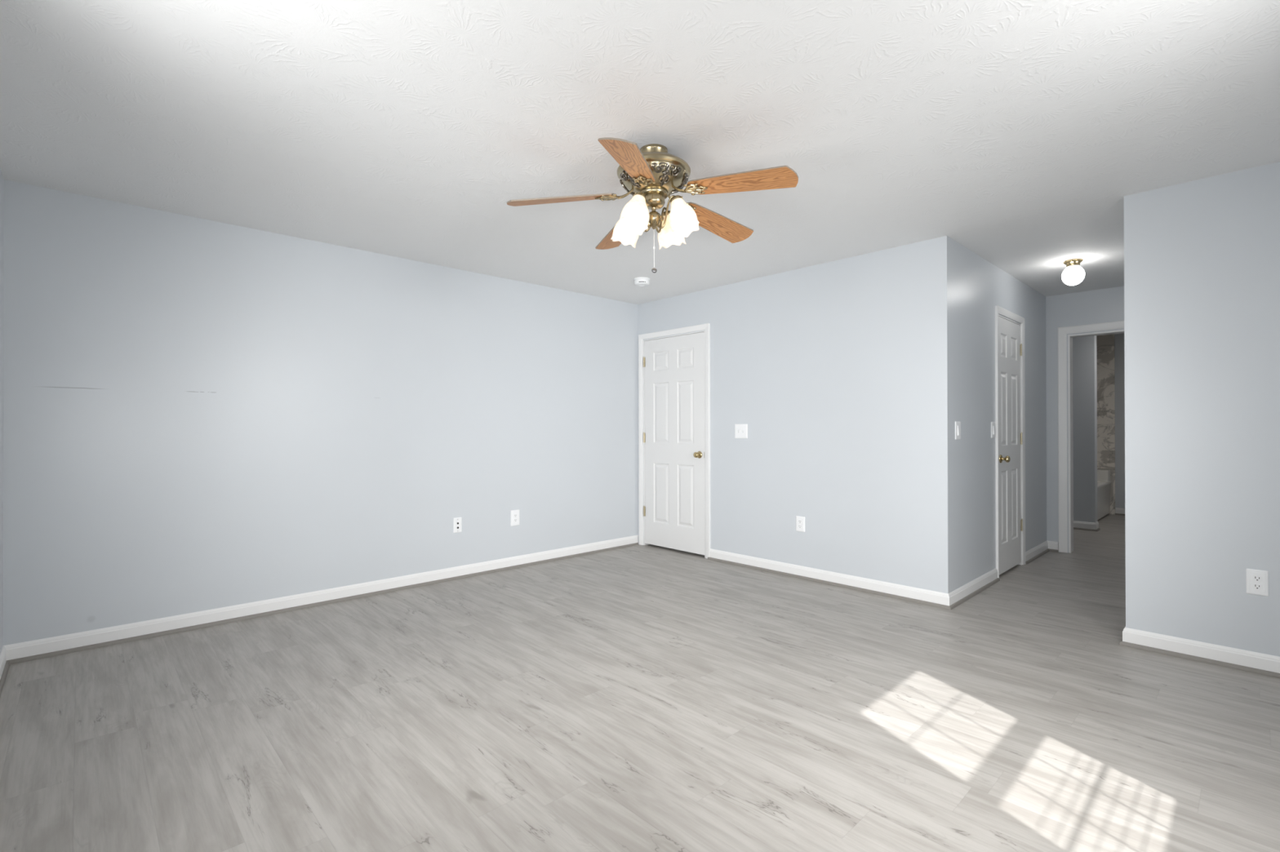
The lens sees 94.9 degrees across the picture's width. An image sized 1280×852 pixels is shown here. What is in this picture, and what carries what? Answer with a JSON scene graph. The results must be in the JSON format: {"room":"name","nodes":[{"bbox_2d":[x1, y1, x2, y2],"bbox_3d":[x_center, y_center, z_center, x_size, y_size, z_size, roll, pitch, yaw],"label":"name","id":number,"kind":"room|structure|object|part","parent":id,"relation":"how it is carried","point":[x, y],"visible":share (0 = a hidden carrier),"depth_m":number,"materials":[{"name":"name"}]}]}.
{"room":"empty bedroom","nodes":[
{"label":"empty bedroom","id":0,"kind":"room"},
{"bbox_2d":[0,168,4,653],"bbox_3d":[-1.537,-0.031,1.122,0.120,2.440,4.950,0,0,-44],"label":"wall","id":1,"kind":"structure","parent":0,"point":[2,180],"depth_m":2.89,"materials":[{"name":"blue paint"}]},
{"bbox_2d":[0,645,6,679],"bbox_3d":[-1.487,1.142,1.164,0.012,0.095,4.950,0,0,-44],"label":"baseboard","id":2,"kind":"structure","parent":1,"relation":"attached to","point":[3,652],"depth_m":2.85,"materials":[{"name":"white paint"}]},
{"bbox_2d":[0,661,9,697],"bbox_3d":[-1.478,1.179,1.173,0.013,0.020,4.925,0,0,-44],"label":"trim","id":3,"kind":"structure","parent":1,"relation":"attached to","point":[4,674],"depth_m":2.78,"materials":[{"name":"grey"}]},
{"bbox_2d":[3,179,638,645],"bbox_3d":[-1.652,-0.019,4.513,4.631,2.440,0.120,0,0,-44],"label":"wall","id":4,"kind":"structure","parent":0,"point":[200,415],"depth_m":3.74,"materials":[{"name":"blue paint"}]},
{"bbox_2d":[4,534,638,660],"bbox_3d":[-1.605,1.153,4.462,4.391,0.095,0.012,0,0,-44],"label":"baseboard","id":5,"kind":"structure","parent":4,"relation":"attached to","point":[17,651],"depth_m":3.74,"materials":[{"name":"white paint"}]},
{"bbox_2d":[6,542,638,664],"bbox_3d":[-1.596,1.190,4.452,4.366,0.020,0.013,0,0,-44],"label":"trim","id":6,"kind":"structure","parent":4,"relation":"attached to","point":[286,610],"depth_m":3.74,"materials":[{"name":"grey"}]},
{"bbox_2d":[453,517,462,533],"bbox_3d":[-1.433,0.781,4.627,0.068,0.117,0.012,0,0,-44],"label":"cable plate","id":7,"kind":"object","parent":4,"relation":"attached to","point":[457,522],"visible":1,"depth_m":4.62,"materials":[{"name":"white plastic"}]},
{"bbox_2d":[511,510,519,526],"bbox_3d":[-1.057,0.780,4.987,0.085,0.132,0.009,0,0,-44],"label":"outlet","id":8,"kind":"object","parent":4,"relation":"attached to","point":[515,514],"visible":1,"depth_m":4.98,"materials":[{"name":"white plastic"}]},
{"bbox_2d":[0,514,1279,851],"bbox_3d":[2.300,1.245,4.770,10.711,0.100,5.190,0,0,-44],"label":"floor","id":9,"kind":"structure","parent":0,"point":[649,698],"depth_m":2.31,"materials":[{"name":"grey plastic"}]},
{"bbox_2d":[1097,469,1111,519],"bbox_3d":[5.542,0.886,7.694,1.584,0.585,0.780,0,0,-44],"label":"bathtub","id":10,"kind":"object","parent":9,"relation":"on","point":[1104,482],"visible":0.2,"depth_m":7.73,"materials":[{"name":"white ceramic"}]},
{"bbox_2d":[0,0,1279,335],"bbox_3d":[2.332,-1.295,4.813,10.811,0.100,5.190,0,0,-44],"label":"ceiling","id":11,"kind":"structure","parent":0,"point":[1018,133],"depth_m":2.38,"materials":[{"name":"white paint"}]},
{"bbox_2d":[633,277,649,286],"bbox_3d":[0.016,-1.214,4.966,0.138,0.053,0.138,0,0,-44],"label":"smoke detector","id":12,"kind":"object","parent":11,"relation":"attached to","point":[638,282],"visible":1,"depth_m":4.92,"materials":[{"name":"white plastic"}]},
{"bbox_2d":[506,137,798,272],"bbox_3d":[0.101,-0.970,2.686,1.219,0.556,1.253,0,0,-44],"label":"ceiling fan","id":13,"kind":"object","parent":11,"relation":"hanging from","point":[651,174],"visible":1,"depth_m":2.57,"materials":[{"name":"brown wood"}]},
{"bbox_3d":[-0.352,-1.013,2.626,0.480,0.006,0.141,-6,13,-5],"label":"blade","id":14,"kind":"part","parent":13,"relation":"part of","materials":[{"name":"brown wood"}]},
{"bbox_3d":[-0.099,-1.012,3.045,0.141,0.006,0.480,-14,-1,-24],"label":"blade","id":15,"kind":"part","parent":13,"relation":"part of","materials":[{"name":"brown wood"}]},
{"bbox_3d":[-0.057,-0.928,2.740,0.131,0.157,0.122,23,13,31],"label":"lamp shade","id":16,"kind":"part","parent":13,"relation":"part of","materials":[{"name":"white glass"}]},
{"bbox_3d":[-0.032,-1.014,2.257,0.141,0.006,0.480,13,9,12],"label":"blade","id":17,"kind":"part","parent":13,"relation":"part of","materials":[{"name":"brown wood"}]},
{"bbox_3d":[-0.016,-0.929,2.542,0.122,0.157,0.131,0,-20,33],"label":"lamp shade","id":18,"kind":"part","parent":13,"relation":"part of","materials":[{"name":"white glass"}]},
{"bbox_2d":[632,191,645,200],"bbox_3d":[-0.004,-0.997,2.561,0.058,0.033,0.059,0,0,33],"label":"socket","id":19,"kind":"object","parent":13,"relation":"attached to","point":[639,196],"depth_m":2.53,"materials":[{"name":"white glass"}]},
{"bbox_3d":[0.064,-0.704,2.659,0.024,0.024,0.022,0,0,-44],"label":"pull knob","id":20,"kind":"part","parent":13,"relation":"part of","materials":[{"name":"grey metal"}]},
{"bbox_3d":[0.100,-0.954,2.719,0.010,0.137,0.105,0,0,33],"label":"light arm","id":21,"kind":"part","parent":13,"relation":"part of","materials":[{"name":"gold metal"}]},
{"bbox_3d":[0.120,-0.955,2.624,0.105,0.137,0.010,0,0,33],"label":"light arm","id":22,"kind":"part","parent":13,"relation":"part of","materials":[{"name":"gold metal"}]},
{"bbox_2d":[662,210,670,216],"bbox_3d":[0.129,-0.997,2.762,0.058,0.033,0.059,0,0,33],"label":"socket","id":23,"kind":"object","parent":13,"relation":"attached to","point":[668,211],"depth_m":2.74,"materials":[{"name":"gold metal"}]},
{"bbox_3d":[0.141,-0.928,2.781,0.122,0.157,0.131,0,20,33],"label":"lamp shade","id":24,"kind":"part","parent":13,"relation":"part of","materials":[{"name":"white glass"}]},
{"bbox_2d":[670,195,683,204],"bbox_3d":[0.163,-0.998,2.595,0.059,0.033,0.058,0,0,33],"label":"socket","id":25,"kind":"object","parent":13,"relation":"attached to","point":[677,199],"depth_m":2.57,"materials":[{"name":"white glass"}]},
{"bbox_3d":[0.182,-0.929,2.583,0.131,0.157,0.122,-24,-13,31],"label":"lamp shade","id":26,"kind":"part","parent":13,"relation":"part of","materials":[{"name":"white glass"}]},
{"bbox_3d":[0.377,-1.013,2.933,0.480,0.006,0.141,8,-18,-41],"label":"blade","id":27,"kind":"part","parent":13,"relation":"part of","materials":[{"name":"brown wood"}]},
{"bbox_3d":[0.418,-1.014,2.447,0.480,0.006,0.141,7,-9,31],"label":"blade","id":28,"kind":"part","parent":13,"relation":"part of","materials":[{"name":"brown wood"}]},
{"bbox_2d":[1061,258,1084,285],"bbox_3d":[3.264,-1.154,4.429,0.142,0.187,0.142,0,0,-44],"label":"ceiling light","id":29,"kind":"object","parent":11,"relation":"attached to","point":[1073,274],"visible":1,"depth_m":4.39,"materials":[{"name":"white glass"}]},
{"bbox_2d":[637,235,954,594],"bbox_3d":[1.047,-0.022,4.965,0.140,2.440,2.949,0,0,-44],"label":"wall","id":30,"kind":"structure","parent":0,"point":[839,374],"depth_m":4.40,"materials":[{"name":"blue paint"}]},
{"bbox_2d":[638,323,710,559],"bbox_3d":[0.333,0.137,5.648,0.180,2.124,0.921,0,0,-44],"label":"door","id":31,"kind":"structure","parent":30,"relation":"in","point":[674,371],"depth_m":5.61,"materials":[{"name":"white paint"}]},
{"bbox_3d":[0.522,0.264,5.367,0.066,0.066,0.066,0,0,-44],"label":"knob","id":32,"kind":"part","parent":31,"relation":"part of","materials":[{"name":"gold metal"}]},
{"bbox_2d":[734,424,747,438],"bbox_3d":[0.862,0.045,5.043,0.019,0.123,0.131,0,0,-44],"label":"light switch","id":33,"kind":"object","parent":30,"relation":"attached to","point":[740,430],"visible":1,"depth_m":5.04,"materials":[{"name":"white plastic"}]},
{"bbox_2d":[795,515,804,532],"bbox_3d":[1.262,0.772,4.629,0.009,0.120,0.079,0,0,-44],"label":"outlet","id":34,"kind":"object","parent":30,"relation":"attached to","point":[800,521],"visible":1,"depth_m":4.63,"materials":[{"name":"white plastic"}]},
{"bbox_2d":[709,548,949,605],"bbox_3d":[1.319,1.149,4.566,0.012,0.095,2.029,0,0,-44],"label":"baseboard","id":35,"kind":"structure","parent":30,"relation":"attached to","point":[942,598],"depth_m":4.38,"materials":[{"name":"white paint"}]},
{"bbox_2d":[707,557,951,609],"bbox_3d":[1.315,1.186,4.552,0.013,0.020,2.042,0,0,-44],"label":"trim","id":36,"kind":"structure","parent":30,"relation":"attached to","point":[948,607],"depth_m":4.37,"materials":[{"name":"grey"}]},
{"bbox_2d":[953,240,1046,590],"bbox_3d":[2.998,-0.026,4.883,2.613,2.440,0.140,0,0,-44],"label":"wall","id":37,"kind":"structure","parent":0,"point":[980,286],"depth_m":4.36,"materials":[{"name":"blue paint"}]},
{"bbox_2d":[955,421,960,439],"bbox_3d":[2.152,0.030,3.973,0.095,0.123,0.012,0,0,-44],"label":"rocker switch","id":38,"kind":"object","parent":37,"relation":"attached to","point":[957,424],"visible":1,"depth_m":3.96,"materials":[{"name":"white plastic"}]},
{"bbox_2d":[948,568,997,605],"bbox_3d":[2.385,1.145,4.188,1.034,0.095,0.012,0,0,-44],"label":"baseboard","id":39,"kind":"structure","parent":37,"relation":"attached to","point":[955,596],"depth_m":4.14,"materials":[{"name":"white paint"}]},
{"bbox_2d":[949,577,999,609],"bbox_3d":[2.392,1.183,4.177,1.056,0.020,0.013,0,0,-44],"label":"trim","id":40,"kind":"structure","parent":37,"relation":"attached to","point":[984,588],"depth_m":4.14,"materials":[{"name":"grey"}]},
{"bbox_2d":[991,422,995,438],"bbox_3d":[2.714,0.031,4.507,0.096,0.123,0.012,0,0,-44],"label":"rocker switch","id":41,"kind":"object","parent":37,"relation":"attached to","point":[993,424],"visible":1,"depth_m":4.49,"materials":[{"name":"white plastic"}]},
{"bbox_2d":[995,305,1025,577],"bbox_3d":[3.016,0.130,4.838,0.773,2.124,0.180,0,0,-44],"label":"door","id":42,"kind":"structure","parent":37,"relation":"in","point":[1010,377],"depth_m":4.82,"materials":[{"name":"white paint"}]},
{"bbox_3d":[2.868,0.259,4.617,0.066,0.066,0.066,0,0,-44],"label":"knob","id":43,"kind":"part","parent":42,"relation":"part of","materials":[{"name":"gold metal"}]},
{"bbox_2d":[1025,540,1048,561],"bbox_3d":[3.615,1.147,5.361,0.817,0.095,0.012,0,0,-44],"label":"baseboard","id":44,"kind":"structure","parent":37,"relation":"attached to","point":[1033,552],"depth_m":5.33,"materials":[{"name":"white paint"}]},
{"bbox_2d":[1025,549,1048,564],"bbox_3d":[3.620,1.185,5.347,0.804,0.020,0.013,0,0,-44],"label":"trim","id":45,"kind":"structure","parent":37,"relation":"attached to","point":[1043,553],"depth_m":5.31,"materials":[{"name":"grey"}]},
{"bbox_2d":[1045,285,1124,553],"bbox_3d":[4.260,-0.026,5.365,0.120,2.440,0.902,0,0,-44],"label":"wall","id":46,"kind":"structure","parent":0,"point":[1107,304],"depth_m":5.59,"materials":[{"name":"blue paint"}]},
{"bbox_2d":[1047,540,1058,551],"bbox_3d":[3.935,1.147,5.609,0.012,0.095,0.093,0,0,-44],"label":"baseboard","id":47,"kind":"structure","parent":46,"relation":"attached to","point":[1051,544],"depth_m":5.60,"materials":[{"name":"white paint"}]},
{"bbox_2d":[1048,548,1057,552],"bbox_3d":[3.930,1.185,5.595,0.013,0.020,0.080,0,0,-44],"label":"trim","id":48,"kind":"structure","parent":46,"relation":"attached to","point":[1050,550],"depth_m":5.59,"materials":[{"name":"grey"}]},
{"bbox_2d":[1057,320,1124,553],"bbox_3d":[4.282,0.128,5.330,0.140,2.126,0.790,0,0,-44],"label":"door frame","id":49,"kind":"structure","parent":46,"relation":"in","point":[1062,331],"depth_m":5.54,"materials":[{"name":"white paint"}]},
{"bbox_2d":[1072,335,1097,523],"bbox_3d":[4.725,-0.021,7.279,0.140,2.440,1.470,0,0,-44],"label":"wall","id":50,"kind":"structure","parent":0,"point":[1084,348],"depth_m":6.77,"materials":[{"name":"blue paint"}]},
{"bbox_2d":[1073,520,1096,529],"bbox_3d":[4.676,1.152,7.218,0.012,0.095,1.482,0,0,-44],"label":"baseboard","id":51,"kind":"structure","parent":50,"relation":"attached to","point":[1077,524],"depth_m":6.75,"materials":[{"name":"white paint"}]},
{"bbox_2d":[1073,527,1097,531],"bbox_3d":[4.671,1.189,7.205,0.013,0.020,1.496,0,0,-44],"label":"trim","id":52,"kind":"structure","parent":50,"relation":"attached to","point":[1074,528],"depth_m":6.75,"materials":[{"name":"grey"}]},
{"bbox_2d":[1096,333,1115,515],"bbox_3d":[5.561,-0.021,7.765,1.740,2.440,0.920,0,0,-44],"label":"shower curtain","id":53,"kind":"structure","parent":50,"relation":"attached to","point":[1104,344],"depth_m":8.00,"materials":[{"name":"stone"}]},
{"bbox_2d":[1114,333,1124,508],"bbox_3d":[7.010,-0.024,7.418,0.120,2.440,1.580,0,0,-44],"label":"wall","id":54,"kind":"structure","parent":0,"point":[1119,357],"depth_m":7.91,"materials":[{"name":"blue paint"}]},
{"bbox_2d":[1115,507,1124,514],"bbox_3d":[6.930,1.148,7.404,0.012,0.095,1.478,0,0,-44],"label":"baseboard","id":55,"kind":"structure","parent":54,"relation":"attached to","point":[1117,510],"depth_m":7.90,"materials":[{"name":"white paint"}]},
{"bbox_2d":[1124,161,1279,657],"bbox_3d":[4.045,-0.032,3.696,2.733,2.440,1.219,0,0,-44],"label":"wall","id":56,"kind":"structure","parent":0,"point":[1202,256],"depth_m":2.97,"materials":[{"name":"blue paint"}]},
{"bbox_2d":[1119,641,1279,678],"bbox_3d":[2.989,1.177,2.794,0.013,0.020,1.112,0,0,-44],"label":"trim","id":57,"kind":"structure","parent":56,"relation":"attached to","point":[1253,670],"depth_m":2.96,"materials":[{"name":"grey wood"}]},
{"bbox_2d":[1122,627,1279,673],"bbox_3d":[3.007,1.140,2.794,0.012,0.095,1.112,0,0,-44],"label":"baseboard","id":58,"kind":"structure","parent":56,"relation":"attached to","point":[1203,650],"depth_m":2.96,"materials":[{"name":"white paint"}]},
{"bbox_2d":[1245,568,1268,596],"bbox_3d":[2.974,0.754,2.832,0.009,0.122,0.075,0,0,-44],"label":"outlet","id":59,"kind":"object","parent":56,"relation":"attached to","point":[1257,580],"visible":1,"depth_m":2.83,"materials":[{"name":"white plastic"}]},
{"bbox_2d":[1252,583,1262,590],"bbox_3d":[2.972,0.774,2.830,0.002,0.028,0.034,0,0,-44],"label":"receptacle","id":60,"kind":"object","parent":59,"relation":"attached to","point":[1255,586],"depth_m":2.83,"materials":[{"name":"white plastic"}]},
{"bbox_2d":[1252,575,1262,582],"bbox_3d":[2.972,0.735,2.830,0.002,0.028,0.034,0,0,-44],"label":"receptacle","id":61,"kind":"object","parent":59,"relation":"attached to","point":[1255,578],"depth_m":2.83,"materials":[{"name":"white plastic"}]}
]}

